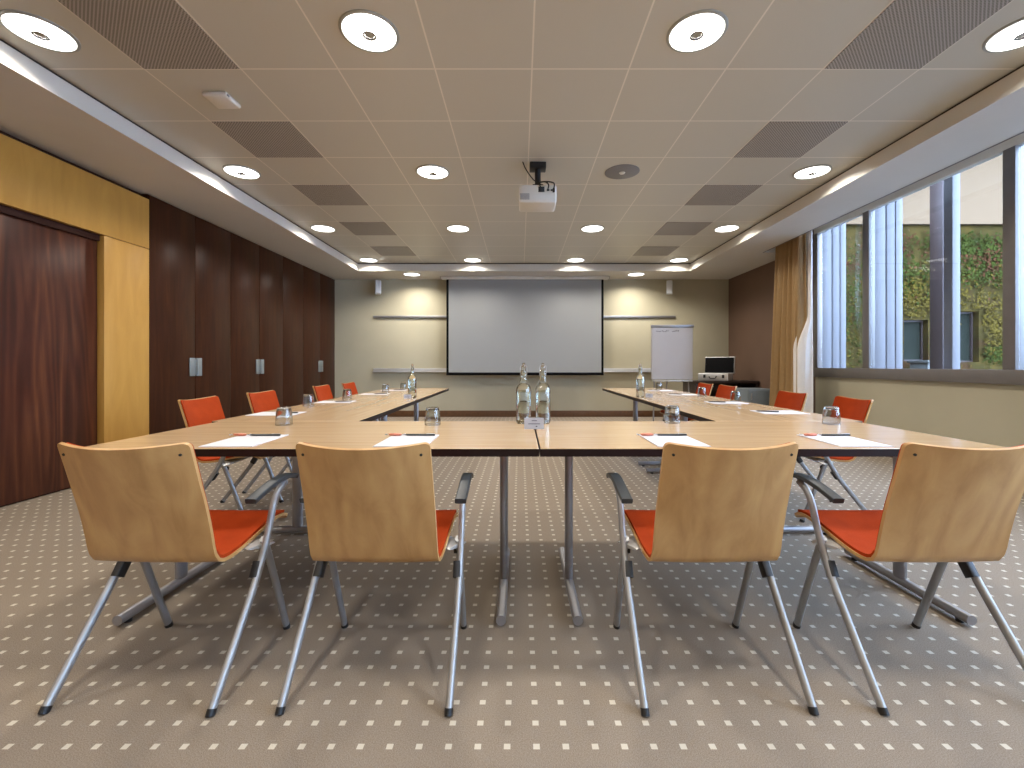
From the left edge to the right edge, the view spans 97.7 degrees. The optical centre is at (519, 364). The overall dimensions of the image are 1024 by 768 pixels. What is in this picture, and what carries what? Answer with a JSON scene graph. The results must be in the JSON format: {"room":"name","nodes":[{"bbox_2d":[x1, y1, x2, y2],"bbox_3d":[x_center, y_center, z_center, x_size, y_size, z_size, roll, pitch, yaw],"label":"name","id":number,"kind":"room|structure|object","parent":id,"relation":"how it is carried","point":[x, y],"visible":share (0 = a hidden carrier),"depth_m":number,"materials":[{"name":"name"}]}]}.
{"room":"conference room","nodes":[
{"label":"conference room","id":0,"kind":"room"},
{"bbox_2d":[0,130,139,506],"bbox_3d":[-4.205,-0.460,2.690,0.790,3.000,12.580,0,0,0],"label":"wall","id":1,"kind":"structure","parent":0,"point":[1,132],"depth_m":3.70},
{"bbox_2d":[0,213,96,505],"bbox_3d":[-3.793,-0.038,2.550,0.030,2.133,2.890,0,0,0],"label":"door","id":2,"kind":"structure","parent":1,"relation":"in","point":[48,276],"depth_m":3.54,"materials":[{"name":"brown wood"}]},
{"bbox_2d":[0,204,99,240],"bbox_3d":[-3.781,-1.135,2.550,0.053,0.056,2.890,0,0,0],"label":"trim","id":3,"kind":"structure","parent":1,"relation":"attached to","point":[6,210],"depth_m":3.55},
{"bbox_2d":[0,133,148,248],"bbox_3d":[-3.764,-1.413,2.542,0.089,0.495,3.885,0,0,0],"label":"wall panel","id":4,"kind":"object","parent":1,"relation":"attached to","point":[33,181],"depth_m":3.68,"materials":[{"name":"wood"}]},
{"bbox_2d":[97,236,148,443],"bbox_3d":[-3.764,-0.059,4.242,0.089,2.199,0.485,0,0,0],"label":"wall panel","id":5,"kind":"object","parent":1,"relation":"attached to","point":[122,267],"depth_m":4.17,"materials":[{"name":"wood"}]},
{"bbox_2d":[0,417,1023,767],"bbox_3d":[-0.130,1.090,2.690,8.940,0.100,12.780,0,0,0],"label":"floor","id":6,"kind":"structure","parent":0,"point":[539,688],"depth_m":1.63,"materials":[{"name":"carpet"}]},
{"bbox_2d":[38,442,298,716],"bbox_3d":[-1.165,0.638,1.559,0.562,0.821,0.581,0,0,1],"label":"chair","id":7,"kind":"object","parent":6,"relation":"on","point":[143,505],"visible":1,"depth_m":1.38,"materials":[{"name":"brown wood"}]},
{"bbox_2d":[140,194,230,434],"bbox_3d":[-4.040,-0.339,5.120,0.680,2.758,1.256,0,0,0],"label":"wardrobe","id":8,"kind":"object","parent":6,"relation":"on","point":[190,255],"visible":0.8,"depth_m":4.97,"materials":[{"name":"wood"}]},
{"bbox_2d":[178,396,283,509],"bbox_3d":[-2.011,0.638,3.140,0.581,0.821,0.562,0,0,-3],"label":"chair","id":9,"kind":"object","parent":6,"relation":"on","point":[200,411],"visible":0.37,"depth_m":3.08,"materials":[{"name":"fabric"}]},
{"bbox_2d":[231,233,282,417],"bbox_3d":[-4.040,-0.339,6.385,0.680,2.758,1.266,0,0,0],"label":"door","id":10,"kind":"structure","parent":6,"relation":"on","point":[256,270],"depth_m":6.24,"materials":[{"name":"wood"}]},
{"bbox_2d":[242,390,291,493],"bbox_3d":[-2.011,0.638,3.880,0.581,0.821,0.562,0,0,0],"label":"chair","id":11,"kind":"object","parent":6,"relation":"on","point":[263,401],"visible":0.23,"depth_m":3.85,"materials":[{"name":"fabric"}]},
{"bbox_2d":[283,256,302,406],"bbox_3d":[-4.050,-0.339,7.350,0.660,2.758,0.656,0,0,0],"label":"wardrobe","id":12,"kind":"object","parent":6,"relation":"on","point":[292,271],"visible":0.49,"depth_m":7.31,"materials":[{"name":"wood"}]},
{"bbox_2d":[86,421,538,625],"bbox_3d":[-0.833,0.683,2.170,1.816,0.714,0.850,0,0,0],"label":"meeting table","id":13,"kind":"object","parent":6,"relation":"on","point":[502,439],"visible":0.75,"depth_m":2.07,"materials":[{"name":"brown wood"}]},
{"bbox_2d":[199,435,286,446],"bbox_3d":[-1.175,0.324,1.925,0.210,0.003,0.296,0,0,-2],"label":"notepad","id":14,"kind":"object","parent":13,"relation":"on","point":[238,441],"visible":0.79,"depth_m":1.89,"materials":[{"name":"paper"}]},
{"bbox_2d":[250,433,280,435],"bbox_3d":[-1.159,0.317,2.030,0.139,0.011,0.010,0,0,-2],"label":"pen","id":15,"kind":"object","parent":14,"relation":"on","point":[272,434],"visible":1,"depth_m":2.03,"materials":[{"name":"silver metal"}]},
{"bbox_2d":[275,406,292,425],"bbox_3d":[-1.288,0.277,2.440,0.086,0.096,0.086,0,0,0],"label":"glass tumbler","id":16,"kind":"object","parent":13,"relation":"on","point":[283,417],"visible":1,"depth_m":2.41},
{"bbox_2d":[373,435,438,446],"bbox_3d":[-0.480,0.324,1.925,0.210,0.003,0.296,0,0,0],"label":"notepad","id":17,"kind":"object","parent":13,"relation":"on","point":[392,441],"visible":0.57,"depth_m":1.91,"materials":[{"name":"paper"}]},
{"bbox_2d":[405,433,434,435],"bbox_3d":[-0.456,0.317,2.035,0.139,0.011,0.010,0,0,0],"label":"pen","id":18,"kind":"object","parent":17,"relation":"on","point":[427,434],"visible":1,"depth_m":2.03,"materials":[{"name":"silver metal"}]},
{"bbox_2d":[425,406,440,425],"bbox_3d":[-0.477,0.277,2.440,0.086,0.096,0.086,0,0,0],"label":"glass tumbler","id":19,"kind":"object","parent":13,"relation":"on","point":[432,414],"visible":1,"depth_m":2.41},
{"bbox_2d":[516,363,530,423],"bbox_3d":[0.020,0.157,2.500,0.087,0.338,0.087,0,0,0],"label":"water bottle","id":20,"kind":"object","parent":13,"relation":"on","point":[523,390],"visible":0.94,"depth_m":2.47,"materials":[{"name":"clear glass"}]},
{"bbox_2d":[524,418,543,428],"bbox_3d":[0.072,0.298,2.290,0.100,0.055,0.040,0,0,0],"label":"tent card","id":21,"kind":"object","parent":13,"relation":"on","point":[529,423],"visible":1,"depth_m":2.28,"materials":[{"name":"paper"}]},
{"bbox_2d":[212,398,421,532],"bbox_3d":[-1.380,0.683,3.520,0.850,0.714,1.836,0,0,-1],"label":"meeting table","id":22,"kind":"object","parent":6,"relation":"on","point":[362,409],"visible":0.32,"depth_m":2.94,"materials":[{"name":"brown wood"}]},
{"bbox_2d":[245,412,304,415],"bbox_3d":[-1.620,0.324,2.980,0.296,0.003,0.210,0,0,-3],"label":"notepad","id":23,"kind":"object","parent":22,"relation":"on","point":[259,413],"visible":0.79,"depth_m":2.92,"materials":[{"name":"paper"}]},
{"bbox_2d":[302,394,313,406],"bbox_3d":[-1.675,0.277,3.540,0.086,0.096,0.086,0,0,0],"label":"glass tumbler","id":24,"kind":"object","parent":22,"relation":"on","point":[308,399],"visible":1,"depth_m":3.51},
{"bbox_2d":[315,401,354,402],"bbox_3d":[-1.620,0.324,3.930,0.296,0.003,0.210,0,0,-3],"label":"notepad","id":25,"kind":"object","parent":22,"relation":"on","point":[320,401],"visible":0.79,"depth_m":3.85,"materials":[{"name":"paper"}]},
{"bbox_2d":[342,389,351,398],"bbox_3d":[-1.655,0.277,4.280,0.086,0.096,0.086,0,0,0],"label":"glass tumbler","id":26,"kind":"object","parent":22,"relation":"on","point":[347,394],"visible":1,"depth_m":4.25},
{"bbox_2d":[303,266,334,401],"bbox_3d":[-4.040,-0.339,8.329,0.680,2.758,1.294,0,0,0],"label":"wardrobe","id":27,"kind":"object","parent":6,"relation":"on","point":[318,289],"visible":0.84,"depth_m":8.25,"materials":[{"name":"wood"}]},
{"bbox_2d":[312,384,332,400],"bbox_3d":[-2.011,0.638,5.050,0.581,0.821,0.562,0,0,-1],"label":"chair","id":28,"kind":"object","parent":6,"relation":"on","point":[323,392],"visible":0.07,"depth_m":5.09,"materials":[{"name":"fabric"}]},
{"bbox_2d":[341,382,380,420],"bbox_3d":[-2.011,0.638,5.840,0.581,0.821,0.562,0,0,0],"label":"chair","id":29,"kind":"object","parent":6,"relation":"on","point":[351,385],"visible":0.15,"depth_m":5.95,"materials":[{"name":"fabric"}]},
{"bbox_2d":[275,442,473,715],"bbox_3d":[-0.462,0.638,1.559,0.562,0.821,0.581,0,0,1],"label":"chair","id":30,"kind":"object","parent":6,"relation":"on","point":[361,504],"visible":1,"depth_m":1.37,"materials":[{"name":"wood"}]},
{"bbox_2d":[339,388,448,420],"bbox_3d":[-1.410,0.683,5.360,0.850,0.714,1.836,0,0,-1],"label":"meeting table","id":31,"kind":"object","parent":6,"relation":"on","point":[424,393],"visible":0.28,"depth_m":5.30,"materials":[{"name":"brown wood"}]},
{"bbox_2d":[408,364,416,397],"bbox_3d":[-1.075,0.157,4.460,0.087,0.338,0.087,0,0,0],"label":"water bottle","id":32,"kind":"object","parent":31,"relation":"on","point":[412,380],"visible":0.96,"depth_m":4.43,"materials":[{"name":"clear glass"}]},
{"bbox_2d":[602,388,718,466],"bbox_3d":[1.580,0.683,5.360,0.850,0.714,1.836,0,0,0],"label":"meeting table","id":33,"kind":"object","parent":6,"relation":"on","point":[630,393],"visible":0.37,"depth_m":5.11,"materials":[{"name":"brown wood"}]},
{"bbox_2d":[636,364,644,396],"bbox_3d":[1.225,0.157,4.550,0.087,0.338,0.087,0,0,0],"label":"water bottle","id":34,"kind":"object","parent":33,"relation":"on","point":[640,380],"visible":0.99,"depth_m":4.52,"materials":[{"name":"clear glass"}]},
{"bbox_2d":[697,387,705,396],"bbox_3d":[1.880,0.277,4.620,0.086,0.096,0.086,0,0,0],"label":"glass tumbler","id":35,"kind":"object","parent":33,"relation":"on","point":[701,390],"visible":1,"depth_m":4.59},
{"bbox_2d":[651,325,693,420],"bbox_3d":[2.648,0.172,7.978,0.730,1.734,0.616,0,0,3],"label":"flip chart","id":36,"kind":"object","parent":6,"relation":"on","point":[671,345],"visible":0.81,"depth_m":7.72,"materials":[{"name":"paper"}]},
{"bbox_2d":[653,380,692,381],"bbox_3d":[2.629,0.275,7.705,0.660,0.020,0.070,0,0,3],"label":"tray","id":37,"kind":"object","parent":36,"relation":"on","point":[653,380],"depth_m":7.67,"materials":[{"name":"metal"}]},
{"bbox_2d":[660,382,712,420],"bbox_3d":[2.111,0.638,5.640,0.581,0.821,0.562,0,0,0],"label":"chair","id":38,"kind":"object","parent":6,"relation":"on","point":[708,387],"visible":0.21,"depth_m":5.66,"materials":[{"name":"fabric"}]},
{"bbox_2d":[680,384,736,420],"bbox_3d":[2.111,0.638,5.050,0.581,0.821,0.562,0,0,0],"label":"chair","id":39,"kind":"object","parent":6,"relation":"on","point":[723,391],"visible":0.13,"depth_m":5.10,"materials":[{"name":"fabric"}]},
{"bbox_2d":[606,442,818,715],"bbox_3d":[0.622,0.638,1.559,0.562,0.821,0.581,0,0,-1],"label":"chair","id":40,"kind":"object","parent":6,"relation":"on","point":[713,504],"visible":1,"depth_m":1.38,"materials":[{"name":"wood"}]},
{"bbox_2d":[683,380,758,396],"bbox_3d":[3.612,0.660,8.120,1.125,0.760,0.660,0,0,0],"label":"desk","id":41,"kind":"object","parent":6,"relation":"on","point":[693,385],"visible":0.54,"depth_m":7.96,"materials":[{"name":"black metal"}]},
{"bbox_2d":[698,357,735,380],"bbox_3d":[3.556,0.065,8.095,0.540,0.430,0.439,0,0,40],"label":"briefcase","id":42,"kind":"object","parent":41,"relation":"on","point":[716,368],"visible":1,"depth_m":8.10,"materials":[{"name":"metal"}]},
{"bbox_2d":[636,398,862,534],"bbox_3d":[1.572,0.683,3.520,0.850,0.714,1.836,0,0,0],"label":"meeting table","id":43,"kind":"object","parent":6,"relation":"on","point":[697,409],"visible":0.28,"depth_m":3.13,"materials":[{"name":"brown wood"}]},
{"bbox_2d":[704,401,748,403],"bbox_3d":[1.780,0.324,3.860,0.296,0.003,0.210,0,0,2],"label":"notepad","id":44,"kind":"object","parent":43,"relation":"on","point":[727,402],"visible":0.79,"depth_m":3.85,"materials":[{"name":"paper"}]},
{"bbox_2d":[730,391,740,401],"bbox_3d":[1.905,0.277,3.950,0.086,0.096,0.086,0,0,0],"label":"glass tumbler","id":45,"kind":"object","parent":43,"relation":"on","point":[735,396],"visible":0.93,"depth_m":3.92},
{"bbox_2d":[750,410,808,413],"bbox_3d":[1.780,0.324,3.070,0.296,0.003,0.210,0,0,2],"label":"notepad","id":46,"kind":"object","parent":43,"relation":"on","point":[780,411],"visible":1,"depth_m":3.04,"materials":[{"name":"paper"}]},
{"bbox_2d":[736,388,769,405],"bbox_3d":[3.790,0.710,7.242,0.420,0.660,0.497,0,0,0],"label":"base cabinet","id":47,"kind":"object","parent":6,"relation":"on","point":[751,395],"visible":0.2,"depth_m":7.01,"materials":[{"name":"silver metal"}]},
{"bbox_2d":[535,421,1007,625],"bbox_3d":[1.007,0.683,2.170,1.856,0.714,0.850,0,0,0],"label":"meeting table","id":48,"kind":"object","parent":6,"relation":"on","point":[567,439],"visible":0.79,"depth_m":2.07,"materials":[{"name":"brown wood"}]},
{"bbox_2d":[535,363,550,423],"bbox_3d":[0.128,0.157,2.500,0.087,0.338,0.087,0,0,0],"label":"water bottle","id":49,"kind":"object","parent":48,"relation":"on","point":[542,391],"visible":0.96,"depth_m":2.47,"materials":[{"name":"clear glass"}]},
{"bbox_2d":[664,405,679,423],"bbox_3d":[0.858,0.277,2.520,0.086,0.096,0.086,0,0,0],"label":"glass tumbler","id":50,"kind":"object","parent":48,"relation":"on","point":[672,413],"visible":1,"depth_m":2.49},
{"bbox_2d":[639,435,710,446],"bbox_3d":[0.655,0.324,1.925,0.210,0.003,0.296,0,0,0],"label":"notepad","id":51,"kind":"object","parent":48,"relation":"on","point":[659,441],"visible":0.64,"depth_m":1.91,"materials":[{"name":"paper"}]},
{"bbox_2d":[657,433,686,435],"bbox_3d":[0.690,0.317,2.035,0.139,0.011,0.010,0,0,0],"label":"pen","id":52,"kind":"object","parent":51,"relation":"on","point":[678,434],"visible":1,"depth_m":2.03,"materials":[{"name":"silver metal"}]},
{"bbox_2d":[822,406,840,424],"bbox_3d":[1.720,0.277,2.470,0.086,0.096,0.086,0,0,0],"label":"glass tumbler","id":53,"kind":"object","parent":48,"relation":"on","point":[830,415],"visible":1,"depth_m":2.44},
{"bbox_2d":[798,435,893,446],"bbox_3d":[1.385,0.324,1.925,0.210,0.003,0.296,0,0,2],"label":"notepad","id":54,"kind":"object","parent":48,"relation":"on","point":[841,441],"visible":0.79,"depth_m":1.89,"materials":[{"name":"paper"}]},
{"bbox_2d":[821,434,849,435],"bbox_3d":[1.429,0.317,2.030,0.139,0.011,0.010,0,0,0],"label":"pen","id":55,"kind":"object","parent":54,"relation":"on","point":[822,434],"visible":1,"depth_m":2.03,"materials":[{"name":"silver metal"}]},
{"bbox_2d":[774,390,807,471],"bbox_3d":[2.111,0.638,3.850,0.581,0.821,0.562,0,0,1],"label":"chair","id":56,"kind":"object","parent":6,"relation":"on","point":[784,399],"visible":0.17,"depth_m":3.88,"materials":[{"name":"fabric"}]},
{"bbox_2d":[796,396,872,522],"bbox_3d":[2.111,0.638,3.171,0.581,0.821,0.562,0,0,7],"label":"chair","id":57,"kind":"object","parent":6,"relation":"on","point":[850,408],"visible":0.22,"depth_m":2.98,"materials":[{"name":"fabric"}]},
{"bbox_2d":[793,442,1023,715],"bbox_3d":[1.335,0.638,1.559,0.562,0.821,0.581,0,0,0],"label":"chair","id":58,"kind":"object","parent":6,"relation":"on","point":[943,505],"visible":0.98,"depth_m":1.39,"materials":[{"name":"wood"}]},
{"bbox_2d":[0,0,1023,262],"bbox_3d":[0.077,-1.890,2.685,6.305,0.050,11.210,0,0,0],"label":"ceiling","id":59,"kind":"structure","parent":0,"point":[477,90],"depth_m":3.21,"materials":[{"name":"tile"}]},
{"bbox_2d":[0,9,80,52],"bbox_3d":[-2.685,-1.854,2.504,0.324,0.022,0.324,0,0,0],"label":"recessed light","id":60,"kind":"object","parent":59,"relation":"in","point":[39,31],"visible":1,"depth_m":2.49,"materials":[{"name":"white"}]},
{"bbox_2d":[57,0,239,68],"bbox_3d":[-2.062,-1.863,2.516,0.599,0.004,0.588,0,0,0],"label":"ceiling panel","id":61,"kind":"object","parent":59,"relation":"attached to","point":[155,34],"visible":1,"depth_m":2.50,"materials":[{"name":"metal"}]},
{"bbox_2d":[202,91,240,108],"bbox_3d":[-2.079,-1.847,3.120,0.172,0.033,0.170,0,0,0],"label":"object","id":62,"kind":"object","parent":59,"relation":"attached to","point":[220,99],"visible":1,"depth_m":3.09,"materials":[{"name":"white plastic"}]},
{"bbox_2d":[222,164,260,178],"bbox_3d":[-2.685,-1.854,4.316,0.324,0.022,0.324,0,0,0],"label":"recessed light","id":63,"kind":"object","parent":59,"relation":"in","point":[239,171],"visible":1,"depth_m":4.29,"materials":[{"name":"white"}]},
{"bbox_2d":[212,122,323,157],"bbox_3d":[-2.062,-1.863,3.717,0.599,0.004,0.588,0,0,0],"label":"ceiling panel","id":64,"kind":"object","parent":59,"relation":"attached to","point":[261,139],"visible":1,"depth_m":3.69,"materials":[{"name":"metal"}]},
{"bbox_2d":[310,225,335,231],"bbox_3d":[-2.685,-1.854,6.100,0.324,0.022,0.324,0,0,0],"label":"recessed light","id":65,"kind":"object","parent":59,"relation":"in","point":[321,228],"visible":1,"depth_m":6.08,"materials":[{"name":"white"}]},
{"bbox_2d":[292,185,367,204],"bbox_3d":[-2.062,-1.863,4.917,0.599,0.004,0.588,0,0,0],"label":"ceiling panel","id":66,"kind":"object","parent":59,"relation":"attached to","point":[318,194],"visible":1,"depth_m":4.88,"materials":[{"name":"metal"}]},
{"bbox_2d":[339,222,396,234],"bbox_3d":[-2.062,-1.863,6.118,0.599,0.004,0.588,0,0,0],"label":"ceiling panel","id":67,"kind":"object","parent":59,"relation":"attached to","point":[357,228],"visible":1,"depth_m":6.09,"materials":[{"name":"metal"}]},
{"bbox_2d":[338,9,398,52],"bbox_3d":[-0.843,-1.854,2.504,0.324,0.022,0.324,0,0,0],"label":"recessed light","id":68,"kind":"object","parent":59,"relation":"in","point":[366,30],"visible":1,"depth_m":2.48,"materials":[{"name":"white"}]},
{"bbox_2d":[359,258,377,261],"bbox_3d":[-2.685,-1.854,7.930,0.324,0.022,0.324,0,0,0],"label":"recessed light","id":69,"kind":"object","parent":59,"relation":"in","point":[360,259],"visible":1,"depth_m":7.89,"materials":[{"name":"white"}]},
{"bbox_2d":[370,246,415,255],"bbox_3d":[-2.062,-1.863,7.319,0.599,0.004,0.588,0,0,0],"label":"ceiling panel","id":70,"kind":"object","parent":59,"relation":"attached to","point":[382,250],"visible":1,"depth_m":7.26,"materials":[{"name":"metal"}]},
{"bbox_2d":[416,164,449,178],"bbox_3d":[-0.843,-1.854,4.316,0.324,0.022,0.324,0,0,0],"label":"recessed light","id":71,"kind":"object","parent":59,"relation":"in","point":[429,171],"visible":1,"depth_m":4.29,"materials":[{"name":"white"}]},
{"bbox_2d":[446,225,469,231],"bbox_3d":[-0.843,-1.854,6.100,0.324,0.022,0.324,0,0,0],"label":"recessed light","id":72,"kind":"object","parent":59,"relation":"in","point":[454,228],"visible":1,"depth_m":6.08,"materials":[{"name":"white"}]},
{"bbox_2d":[463,258,481,261],"bbox_3d":[-0.843,-1.854,7.930,0.324,0.022,0.324,0,0,0],"label":"recessed light","id":73,"kind":"object","parent":59,"relation":"in","point":[465,259],"visible":1,"depth_m":7.88,"materials":[{"name":"white"}]},
{"bbox_2d":[0,39,1023,263],"bbox_3d":[0.077,-1.855,2.685,6.265,0.018,11.170,0,0,0],"label":"trim","id":74,"kind":"structure","parent":59,"relation":"attached to","point":[0,39],"depth_m":4.27,"materials":[{"name":"paint"}]},
{"bbox_2d":[519,162,556,211],"bbox_3d":[0.160,-1.665,4.152,0.340,0.400,0.358,0,0,0],"label":"projector","id":75,"kind":"object","parent":59,"relation":"attached to","point":[537,197],"visible":1,"depth_m":4.04,"materials":[{"name":"white plastic"}]},
{"bbox_2d":[567,258,584,261],"bbox_3d":[0.989,-1.854,7.930,0.324,0.022,0.324,0,0,0],"label":"recessed light","id":76,"kind":"object","parent":59,"relation":"in","point":[569,259],"visible":1,"depth_m":7.88,"materials":[{"name":"white"}]},
{"bbox_2d":[581,225,604,231],"bbox_3d":[0.989,-1.854,6.100,0.324,0.022,0.324,0,0,0],"label":"recessed light","id":77,"kind":"object","parent":59,"relation":"in","point":[588,228],"visible":1,"depth_m":6.08,"materials":[{"name":"white"}]},
{"bbox_2d":[605,164,639,178],"bbox_3d":[0.986,-1.856,4.316,0.330,0.018,0.330,0,0,0],"label":"ceiling speaker","id":78,"kind":"object","parent":59,"relation":"attached to","point":[623,171],"visible":1,"depth_m":4.29,"materials":[{"name":"white plastic"}]},
{"bbox_2d":[632,246,679,255],"bbox_3d":[2.215,-1.863,7.319,0.599,0.004,0.588,0,0,0],"label":"ceiling panel","id":79,"kind":"object","parent":59,"relation":"attached to","point":[644,250],"visible":1,"depth_m":7.26,"materials":[{"name":"metal"}]},
{"bbox_2d":[669,258,688,261],"bbox_3d":[2.820,-1.854,7.930,0.324,0.022,0.324,0,0,0],"label":"recessed light","id":80,"kind":"object","parent":59,"relation":"in","point":[674,259],"visible":1,"depth_m":7.89,"materials":[{"name":"white"}]},
{"bbox_2d":[654,222,712,234],"bbox_3d":[2.215,-1.863,6.118,0.599,0.004,0.588,0,0,0],"label":"ceiling panel","id":81,"kind":"object","parent":59,"relation":"attached to","point":[669,228],"visible":1,"depth_m":6.09,"materials":[{"name":"metal"}]},
{"bbox_2d":[666,9,727,52],"bbox_3d":[0.989,-1.854,2.504,0.324,0.022,0.324,0,0,0],"label":"recessed light","id":82,"kind":"object","parent":59,"relation":"in","point":[696,31],"visible":1,"depth_m":2.48,"materials":[{"name":"white"}]},
{"bbox_2d":[685,185,761,204],"bbox_3d":[2.215,-1.863,4.917,0.599,0.004,0.588,0,0,0],"label":"ceiling panel","id":83,"kind":"object","parent":59,"relation":"attached to","point":[708,194],"visible":1,"depth_m":4.88,"materials":[{"name":"metal"}]},
{"bbox_2d":[714,225,739,231],"bbox_3d":[2.820,-1.854,6.100,0.324,0.022,0.324,0,0,0],"label":"recessed light","id":84,"kind":"object","parent":59,"relation":"in","point":[725,228],"visible":1,"depth_m":6.08,"materials":[{"name":"white"}]},
{"bbox_2d":[733,122,847,157],"bbox_3d":[2.215,-1.863,3.717,0.599,0.004,0.588,0,0,0],"label":"ceiling panel","id":85,"kind":"object","parent":59,"relation":"attached to","point":[776,139],"visible":1,"depth_m":3.69,"materials":[{"name":"metal"}]},
{"bbox_2d":[792,164,832,178],"bbox_3d":[2.820,-1.854,4.316,0.324,0.022,0.324,0,0,0],"label":"recessed light","id":86,"kind":"object","parent":59,"relation":"in","point":[814,171],"visible":1,"depth_m":4.29,"materials":[{"name":"white"}]},
{"bbox_2d":[825,0,1011,68],"bbox_3d":[2.215,-1.863,2.516,0.599,0.004,0.588,0,0,0],"label":"ceiling panel","id":87,"kind":"object","parent":59,"relation":"attached to","point":[908,34],"visible":1,"depth_m":2.50,"materials":[{"name":"metal"}]},
{"bbox_2d":[982,17,1023,52],"bbox_3d":[2.820,-1.854,2.504,0.324,0.022,0.324,0,0,0],"label":"recessed light","id":88,"kind":"object","parent":59,"relation":"in","point":[1010,36],"visible":1,"depth_m":2.54,"materials":[{"name":"white"}]},
{"bbox_2d":[0,41,1023,278],"bbox_3d":[-0.130,-1.782,2.690,8.940,0.125,12.780,0,0,0],"label":"ceiling","id":89,"kind":"structure","parent":0,"point":[38,108],"depth_m":4.08,"materials":[{"name":"paint"}]},
{"bbox_2d":[440,276,609,374],"bbox_3d":[0.097,-0.759,8.700,3.271,1.918,0.140,0,0,0],"label":"projection screen","id":90,"kind":"object","parent":89,"relation":"hanging from","point":[495,325],"visible":0.97,"depth_m":8.70,"materials":[{"name":"fabric"}]},
{"bbox_2d":[763,132,1023,252],"bbox_3d":[3.717,-1.744,1.620,0.014,0.053,10.440,0,0,0],"label":"trim","id":91,"kind":"structure","parent":89,"relation":"attached to","point":[1021,132],"depth_m":4.18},
{"bbox_2d":[334,279,728,410],"bbox_3d":[-0.130,-0.460,9.030,8.940,3.000,0.100,0,0,0],"label":"wall","id":92,"kind":"structure","parent":0,"point":[363,342],"depth_m":8.98,"materials":[{"name":"paint"}]},
{"bbox_2d":[375,280,380,294],"bbox_3d":[-2.814,-1.530,8.859,0.110,0.260,0.242,0,0,-20],"label":"wall speaker","id":93,"kind":"object","parent":92,"relation":"attached to","point":[377,282],"visible":1,"depth_m":8.75,"materials":[{"name":"white plastic"}]},
{"bbox_2d":[376,281,380,292],"bbox_3d":[-2.773,-1.530,8.747,0.092,0.236,0.004,0,0,-20],"label":"grille","id":94,"kind":"object","parent":93,"relation":"attached to","point":[378,283],"depth_m":8.75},
{"bbox_2d":[372,368,650,371],"bbox_3d":[0.090,0.105,8.937,6.060,0.080,0.084,0,0,0],"label":"rail","id":95,"kind":"object","parent":92,"relation":"attached to","point":[374,369],"visible":0.44,"depth_m":8.95,"materials":[{"name":"metal"}]},
{"bbox_2d":[373,316,675,317],"bbox_3d":[0.090,-0.968,8.962,6.060,0.045,0.034,0,0,0],"label":"wall rail","id":96,"kind":"object","parent":92,"relation":"attached to","point":[373,316],"visible":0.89,"depth_m":8.95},
{"bbox_2d":[387,411,662,416],"bbox_3d":[0.235,0.978,8.972,7.910,0.125,0.015,0,0,0],"label":"baseboard","id":97,"kind":"structure","parent":92,"relation":"attached to","point":[397,413],"depth_m":8.96,"materials":[{"name":"brown wood"}]},
{"bbox_2d":[666,280,672,294],"bbox_3d":[2.964,-1.530,8.859,0.110,0.260,0.242,0,0,20],"label":"wall speaker","id":98,"kind":"object","parent":92,"relation":"attached to","point":[669,284],"visible":1,"depth_m":8.75,"materials":[{"name":"white plastic"}]},
{"bbox_2d":[667,281,671,292],"bbox_3d":[2.923,-1.530,8.747,0.092,0.236,0.004,0,0,20],"label":"grille","id":99,"kind":"object","parent":98,"relation":"attached to","point":[669,283],"depth_m":8.74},
{"bbox_2d":[729,230,1023,446],"bbox_3d":[4.265,-0.460,2.690,0.150,3.000,12.580,0,0,0],"label":"wall","id":100,"kind":"structure","parent":0,"point":[993,414],"depth_m":5.03,"materials":[{"name":"paint"}]},
{"bbox_2d":[814,133,1023,384],"bbox_3d":[4.362,-1.180,1.950,0.415,2.760,8.900,0,0,0],"label":"window","id":101,"kind":"structure","parent":100,"relation":"in","point":[882,219],"depth_m":5.33,"materials":[{"name":"glass"}]},
{"bbox_3d":[4.010,-1.933,2.690,0.660,0.174,12.780,0,0,0],"label":"ceiling","id":102,"kind":"structure","parent":0,"visible":0},
{"bbox_2d":[769,231,812,412],"bbox_3d":[3.798,-0.459,3.090,0.163,2.958,7.477,0,0,0],"label":"curtain","id":103,"kind":"object","parent":102,"relation":"hanging from","point":[792,327],"visible":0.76,"depth_m":6.15,"materials":[{"name":"fabric"}]},
{"label":"outside","id":104,"kind":"structure","parent":0,"visible":0},
{"bbox_3d":[13.175,1.290,1.700,17.650,0.100,15.400,0,0,0],"label":"ground","id":105,"kind":"structure","parent":104,"visible":0},
{"bbox_2d":[846,225,1002,369],"bbox_3d":[12.200,-2.135,7.850,15.600,6.750,2.900,0,0,0],"label":"facade","id":106,"kind":"object","parent":105,"relation":"on","point":[916,330],"visible":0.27,"depth_m":9.00,"materials":[{"name":"plant"}]},
{"bbox_2d":[903,186,929,224],"bbox_3d":[7.881,-3.170,8.918,0.517,0.755,0.065,0,0,0],"label":"roller blind","id":107,"kind":"object","parent":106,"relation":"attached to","point":[916,206],"depth_m":8.90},
{"bbox_2d":[846,229,1002,369],"bbox_3d":[8.838,-0.985,8.946,6.311,3.496,0.090,0,0,0],"label":"climbing ivy","id":108,"kind":"object","parent":106,"relation":"attached to","point":[988,352],"visible":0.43,"depth_m":8.94,"materials":[{"name":"green plant"}]},
{"bbox_2d":[960,154,1002,224],"bbox_3d":[9.173,-3.488,8.918,0.835,1.391,0.065,0,0,0],"label":"roller blind","id":109,"kind":"object","parent":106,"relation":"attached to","point":[981,194],"depth_m":8.90,"materials":[{"name":"fabric"}]},
{"bbox_2d":[907,360,960,368],"bbox_3d":[7.900,0.575,8.550,0.620,1.330,0.460,0,0,0],"label":"planter box","id":110,"kind":"object","parent":105,"relation":"on","point":[914,364],"visible":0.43,"depth_m":8.51,"materials":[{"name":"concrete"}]},
{"bbox_2d":[930,180,943,368],"bbox_3d":[7.110,-1.860,7.500,0.260,6.200,0.240,0,0,0],"label":"column","id":111,"kind":"structure","parent":105,"relation":"on","point":[936,190],"depth_m":7.47,"materials":[{"name":"metal"}]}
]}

